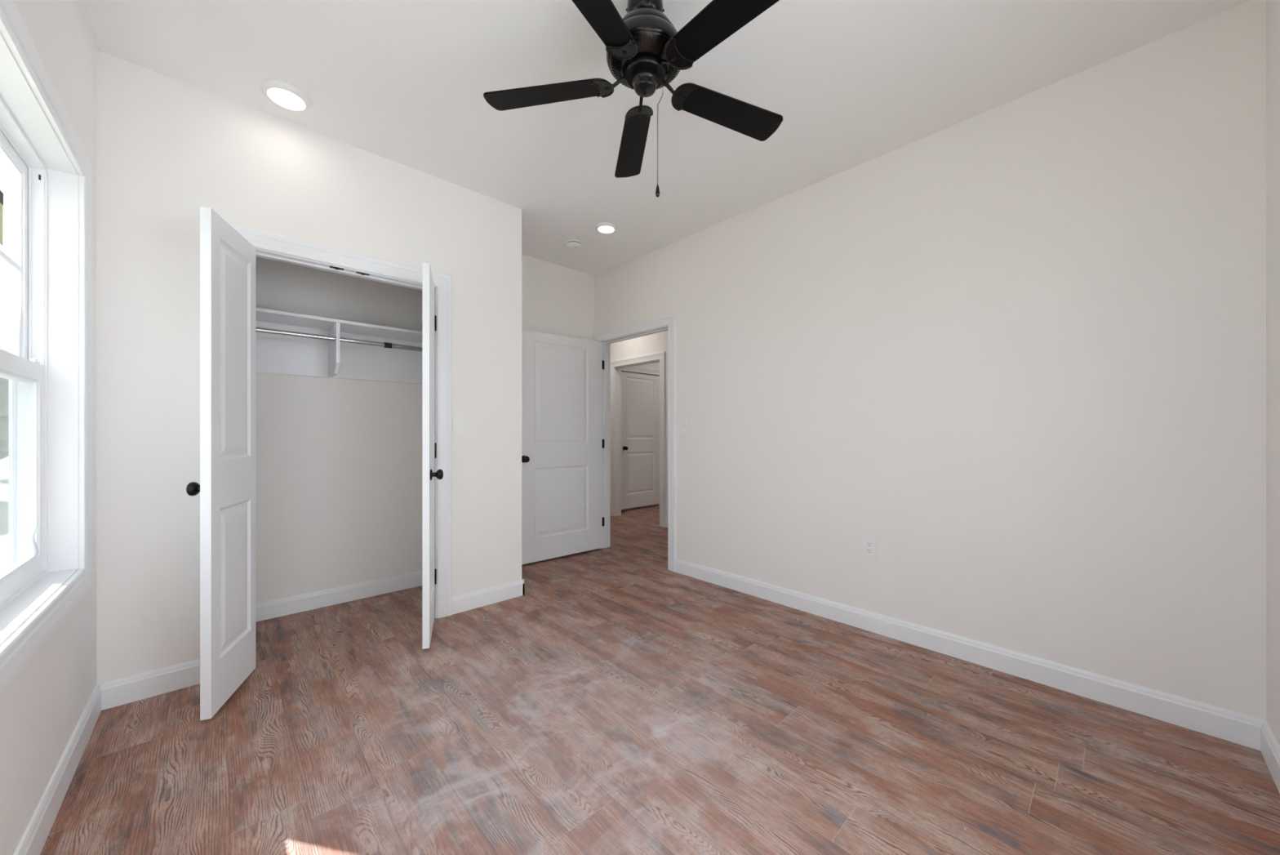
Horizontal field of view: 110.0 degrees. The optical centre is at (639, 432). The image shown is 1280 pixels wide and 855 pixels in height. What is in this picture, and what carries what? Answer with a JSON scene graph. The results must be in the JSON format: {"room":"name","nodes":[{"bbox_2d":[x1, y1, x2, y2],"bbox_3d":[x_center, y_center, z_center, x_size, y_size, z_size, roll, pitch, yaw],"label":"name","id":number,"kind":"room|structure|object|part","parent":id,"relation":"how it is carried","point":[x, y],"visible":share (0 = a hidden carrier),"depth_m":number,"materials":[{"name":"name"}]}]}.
{"room":"empty bedroom","nodes":[
{"label":"empty bedroom","id":0,"kind":"room"},
{"bbox_2d":[0,0,97,854],"bbox_3d":[-1.420,-0.218,0.864,0.147,2.740,4.277,0,0,-43],"label":"wall","id":1,"kind":"structure","parent":0,"point":[41,708],"depth_m":1.43,"materials":[{"name":"paint"}]},
{"bbox_2d":[0,0,91,693],"bbox_3d":[-1.745,-0.218,1.226,0.164,1.602,1.147,0,0,-43],"label":"window","id":2,"kind":"structure","parent":1,"relation":"in","point":[46,366],"depth_m":1.53,"materials":[{"name":"white paint"}]},
{"bbox_2d":[0,249,21,271],"bbox_3d":[-1.781,-0.548,1.191,0.004,0.624,0.825,0,0,-43],"label":"grille","id":3,"kind":"object","parent":2,"relation":"attached to","point":[15,262],"depth_m":1.48,"materials":[{"name":"white plastic"}]},
{"bbox_3d":[-1.798,0.131,1.175,0.007,0.688,0.915,0,0,-43],"label":"screen frame","id":4,"kind":"part","parent":2,"relation":"part of","materials":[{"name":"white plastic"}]},
{"bbox_3d":[-1.784,-0.543,1.189,0.024,0.740,0.925,0,0,-43],"label":"sash","id":5,"kind":"part","parent":2,"relation":"part of","materials":[{"name":"white plastic"}]},
{"bbox_3d":[-1.761,0.122,1.210,0.024,0.710,0.925,0,0,-43],"label":"sash","id":6,"kind":"part","parent":2,"relation":"part of","materials":[{"name":"white plastic"}]},
{"bbox_3d":[-1.776,-0.218,1.196,0.077,1.414,0.959,0,0,-43],"label":"frame","id":7,"kind":"part","parent":2,"relation":"part of","materials":[{"name":"white plastic"}]},
{"bbox_2d":[13,683,101,854],"bbox_3d":[-1.132,1.097,0.675,0.014,0.110,3.268,0,0,-43],"label":"baseboard","id":8,"kind":"structure","parent":1,"relation":"attached to","point":[33,841],"depth_m":1.39,"materials":[{"name":"white paint"}]},
{"bbox_2d":[97,50,521,683],"bbox_3d":[-1.796,-0.218,2.790,1.940,2.740,0.726,0,0,-43],"label":"wall","id":9,"kind":"structure","parent":0,"point":[168,148],"depth_m":2.05,"materials":[{"name":"paint"}]},
{"bbox_2d":[186,206,255,719],"bbox_3d":[-1.835,0.121,1.971,0.099,2.033,0.434,0,0,-22],"label":"door","id":10,"kind":"structure","parent":9,"relation":"in","point":[226,488],"depth_m":1.91,"materials":[{"name":"white paint"}]},
{"bbox_3d":[-1.793,0.227,1.820,0.064,0.061,0.061,0,0,-22],"label":"knob","id":11,"kind":"part","parent":10,"relation":"part of","materials":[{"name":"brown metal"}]},
{"bbox_2d":[97,569,524,710],"bbox_3d":[-1.786,1.097,2.790,1.954,0.110,0.740,0,0,-43],"label":"baseboard","id":12,"kind":"structure","parent":9,"relation":"attached to","point":[122,691],"depth_m":2.86,"materials":[{"name":"white paint"}]},
{"bbox_2d":[228,222,452,617],"bbox_3d":[-1.624,0.079,2.521,1.068,2.146,0.134,0,0,-43],"label":"door frame","id":13,"kind":"structure","parent":9,"relation":"attached to","point":[269,246],"depth_m":2.79,"materials":[{"name":"white paint"}]},
{"bbox_3d":[-1.656,-0.897,2.450,0.064,0.008,0.022,0,0,-43],"label":"catch plate","id":14,"kind":"part","parent":13,"relation":"part of","materials":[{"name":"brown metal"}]},
{"bbox_3d":[-1.566,-0.897,2.535,0.064,0.008,0.022,0,0,-43],"label":"catch plate","id":15,"kind":"part","parent":13,"relation":"part of","materials":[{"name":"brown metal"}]},
{"bbox_2d":[422,262,443,648],"bbox_3d":[-1.178,0.121,2.581,0.098,2.033,0.436,0,0,-21],"label":"door","id":16,"kind":"structure","parent":9,"relation":"in","point":[428,318],"depth_m":2.37,"materials":[{"name":"white paint"}]},
{"bbox_3d":[-1.106,0.227,2.442,0.064,0.061,0.061,0,0,-21],"label":"knob","id":17,"kind":"part","parent":16,"relation":"part of","materials":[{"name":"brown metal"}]},
{"bbox_2d":[255,253,594,603],"bbox_3d":[-1.640,-0.218,3.500,3.138,2.740,0.130,0,0,-43],"label":"wall","id":18,"kind":"structure","parent":0,"point":[339,460],"depth_m":3.06,"materials":[{"name":"paint"}]},
{"bbox_2d":[255,306,422,383],"bbox_3d":[-1.967,-0.534,2.888,1.823,0.332,0.314,0,0,-43],"label":"closet shelf","id":19,"kind":"object","parent":18,"relation":"attached to","point":[274,353],"visible":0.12,"depth_m":2.94,"materials":[{"name":"white paint"}]},
{"bbox_2d":[255,326,422,351],"bbox_3d":[-1.893,-0.585,2.810,1.787,0.056,0.056,0,0,-43],"label":"closet rod","id":20,"kind":"object","parent":19,"relation":"attached to","point":[384,344],"visible":0.39,"depth_m":2.80,"materials":[{"name":"silver metal"}]},
{"bbox_2d":[610,330,667,518],"bbox_3d":[0.311,-0.218,5.570,0.115,2.740,5.300,0,0,-43],"label":"wall","id":21,"kind":"structure","parent":0,"point":[656,342],"depth_m":5.67,"materials":[{"name":"paint"}]},
{"bbox_2d":[610,351,665,526],"bbox_3d":[-0.011,0.079,5.913,0.152,2.146,1.058,0,0,-43],"label":"door frame","id":22,"kind":"structure","parent":21,"relation":"attached to","point":[616,366],"depth_m":6.20,"materials":[{"name":"white paint"}]},
{"bbox_2d":[621,362,659,510],"bbox_3d":[0.652,-0.218,7.487,3.005,2.740,0.120,0,0,-43],"label":"wall","id":23,"kind":"structure","parent":0,"point":[656,365],"depth_m":6.96,"materials":[{"name":"paint"}]},
{"bbox_2d":[621,371,659,509],"bbox_3d":[0.023,0.112,6.799,0.826,2.010,0.098,0,0,-43],"label":"door","id":24,"kind":"structure","parent":23,"relation":"in","point":[640,393],"depth_m":6.79,"materials":[{"name":"white paint"}]},
{"bbox_2d":[621,366,659,375],"bbox_3d":[0.019,0.079,6.799,1.036,2.145,0.018,0,0,-43],"label":"door frame","id":25,"kind":"structure","parent":23,"relation":"attached to","point":[633,369],"depth_m":6.81,"materials":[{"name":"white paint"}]},
{"bbox_2d":[40,504,1279,854],"bbox_3d":[0.352,1.212,4.478,7.760,0.120,7.150,0,0,-43],"label":"floor","id":26,"kind":"structure","parent":0,"point":[624,703],"depth_m":1.63,"materials":[{"name":"brown wood"}]},
{"bbox_2d":[80,0,1251,275],"bbox_3d":[0.352,-1.663,4.478,7.760,0.150,7.150,0,0,-43],"label":"ceiling","id":27,"kind":"structure","parent":0,"point":[852,83],"depth_m":2.01,"materials":[{"name":"paint"}]},
{"bbox_2d":[260,80,311,111],"bbox_3d":[-1.664,-1.578,2.113,0.188,0.021,0.188,0,0,-43],"label":"recessed light","id":28,"kind":"object","parent":27,"relation":"in","point":[287,96],"visible":1,"depth_m":2.09,"materials":[{"name":"white plastic"}]},
{"bbox_2d":[565,239,582,248],"bbox_3d":[-0.553,-1.566,3.752,0.132,0.045,0.132,0,0,-43],"label":"smoke detector","id":29,"kind":"object","parent":27,"relation":"attached to","point":[571,243],"visible":1,"depth_m":3.71,"materials":[{"name":"white plastic"}]},
{"bbox_2d":[595,222,617,233],"bbox_3d":[-0.261,-1.578,3.464,0.164,0.021,0.164,0,0,-43],"label":"recessed light","id":30,"kind":"object","parent":27,"relation":"in","point":[603,227],"visible":1,"depth_m":3.44,"materials":[{"name":"white plastic"}]},
{"bbox_2d":[483,0,782,196],"bbox_3d":[0.050,-1.219,1.586,1.180,0.739,1.134,0,0,-43],"label":"ceiling fan","id":31,"kind":"object","parent":27,"relation":"hanging from","point":[646,52],"visible":1,"depth_m":1.59,"materials":[{"name":"black metal"}]},
{"bbox_3d":[-0.346,-1.269,1.683,0.484,0.032,0.126,0,0,10],"label":"blade","id":32,"kind":"part","parent":31,"relation":"part of","materials":[{"name":"black wood"}]},
{"bbox_3d":[-0.156,-1.269,1.291,0.126,0.032,0.484,0,0,28],"label":"blade","id":33,"kind":"part","parent":31,"relation":"part of","materials":[{"name":"black wood"}]},
{"bbox_3d":[-0.032,-1.269,1.984,0.126,0.032,0.484,0,0,-8],"label":"blade","id":34,"kind":"part","parent":31,"relation":"part of","materials":[{"name":"black wood"}]},
{"bbox_3d":[0.073,-1.085,1.617,0.022,0.388,0.004,0,0,1],"label":"pull chain","id":35,"kind":"part","parent":31,"relation":"part of","materials":[{"name":"grey metal"}]},
{"bbox_3d":[0.275,-1.269,1.351,0.126,0.032,0.484,0,0,-44],"label":"blade","id":36,"kind":"part","parent":31,"relation":"part of","materials":[{"name":"black wood"}]},
{"bbox_3d":[0.351,-1.269,1.779,0.484,0.032,0.126,0,0,-26],"label":"blade","id":37,"kind":"part","parent":31,"relation":"part of","materials":[{"name":"black wood"}]},
{"bbox_2d":[594,0,1266,719],"bbox_3d":[-0.038,-0.218,4.169,0.115,2.740,6.867,0,0,-43],"label":"wall","id":38,"kind":"structure","parent":0,"point":[1015,348],"depth_m":2.11,"materials":[{"name":"paint"}]},
{"bbox_2d":[521,328,602,564],"bbox_3d":[-0.718,0.120,4.144,0.918,2.028,0.163,0,0,-41],"label":"door","id":39,"kind":"structure","parent":38,"relation":"in","point":[562,375],"depth_m":4.10,"materials":[{"name":"white paint"}]},
{"bbox_3d":[-0.982,0.227,3.848,0.061,0.061,0.064,0,0,-41],"label":"knob","id":40,"kind":"part","parent":39,"relation":"part of","materials":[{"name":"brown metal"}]},
{"bbox_2d":[594,312,676,571],"bbox_3d":[-0.033,0.079,4.164,0.152,2.146,1.104,0,0,-43],"label":"door frame","id":41,"kind":"structure","parent":38,"relation":"attached to","point":[668,322],"depth_m":3.85,"materials":[{"name":"white paint"}]},
{"bbox_2d":[675,420,687,435],"bbox_3d":[0.341,-0.041,3.675,0.010,0.118,0.116,0,0,-43],"label":"light switch","id":42,"kind":"object","parent":38,"relation":"attached to","point":[681,425],"visible":1,"depth_m":3.67,"materials":[{"name":"white plastic"}]},
{"bbox_2d":[862,536,876,558],"bbox_3d":[1.338,0.668,2.612,0.008,0.118,0.074,0,0,-43],"label":"wall outlet","id":43,"kind":"object","parent":38,"relation":"attached to","point":[869,544],"visible":1,"depth_m":2.61,"materials":[{"name":"white plastic"}]},
{"bbox_2d":[866,547,871,553],"bbox_3d":[1.336,0.687,2.611,0.002,0.033,0.029,0,0,-43],"label":"receptacle","id":44,"kind":"object","parent":43,"relation":"attached to","point":[868,549],"depth_m":2.61,"materials":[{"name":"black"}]},
{"bbox_2d":[866,541,871,546],"bbox_3d":[1.336,0.648,2.611,0.002,0.033,0.029,0,0,-43],"label":"receptacle","id":45,"kind":"object","parent":43,"relation":"attached to","point":[868,543],"depth_m":2.61,"materials":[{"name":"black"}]},
{"bbox_2d":[675,558,1265,750],"bbox_3d":[1.281,1.097,2.669,0.014,0.110,2.875,0,0,-43],"label":"baseboard","id":46,"kind":"structure","parent":38,"relation":"attached to","point":[1242,729],"depth_m":2.11,"materials":[{"name":"white paint"}]},
{"bbox_2d":[1266,0,1279,746],"bbox_3d":[1.217,-0.218,0.538,3.253,2.740,0.147,0,0,-43],"label":"wall","id":47,"kind":"structure","parent":0,"point":[1273,6],"depth_m":1.55,"materials":[{"name":"paint"}]},
{"bbox_2d":[1260,720,1279,792],"bbox_3d":[1.120,1.097,0.557,3.138,0.110,0.014,0,0,-43],"label":"baseboard","id":48,"kind":"structure","parent":47,"relation":"attached to","point":[1269,746],"depth_m":1.53,"materials":[{"name":"white paint"}]},
{"label":"outside","id":49,"kind":"structure","parent":0,"visible":0},
{"bbox_2d":[0,455,8,574],"bbox_3d":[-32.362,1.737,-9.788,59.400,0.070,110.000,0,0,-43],"label":"fence","id":50,"kind":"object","parent":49,"point":[4,463],"depth_m":9.30,"materials":[{"name":"white plastic"}]},
{"bbox_2d":[0,340,8,459],"bbox_3d":[-22.570,-0.811,17.580,5.009,5.040,4.212,0,0,-43],"label":"tree","id":51,"kind":"object","parent":50,"relation":"on","point":[4,383],"visible":0.05,"depth_m":15.83,"materials":[{"name":"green plant"}]},
{"bbox_3d":[1.041,-0.218,6.186,4.218,2.740,5.400,0,0,-43],"label":"wall","id":52,"kind":"structure","parent":0,"visible":0},
{"bbox_2d":[664,517,667,527],"bbox_3d":[-0.031,1.097,5.175,1.155,0.110,5.244,0,0,-41],"label":"baseboard","id":53,"kind":"structure","parent":52,"relation":"attached to","point":[665,518],"depth_m":5.46,"materials":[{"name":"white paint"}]}
]}

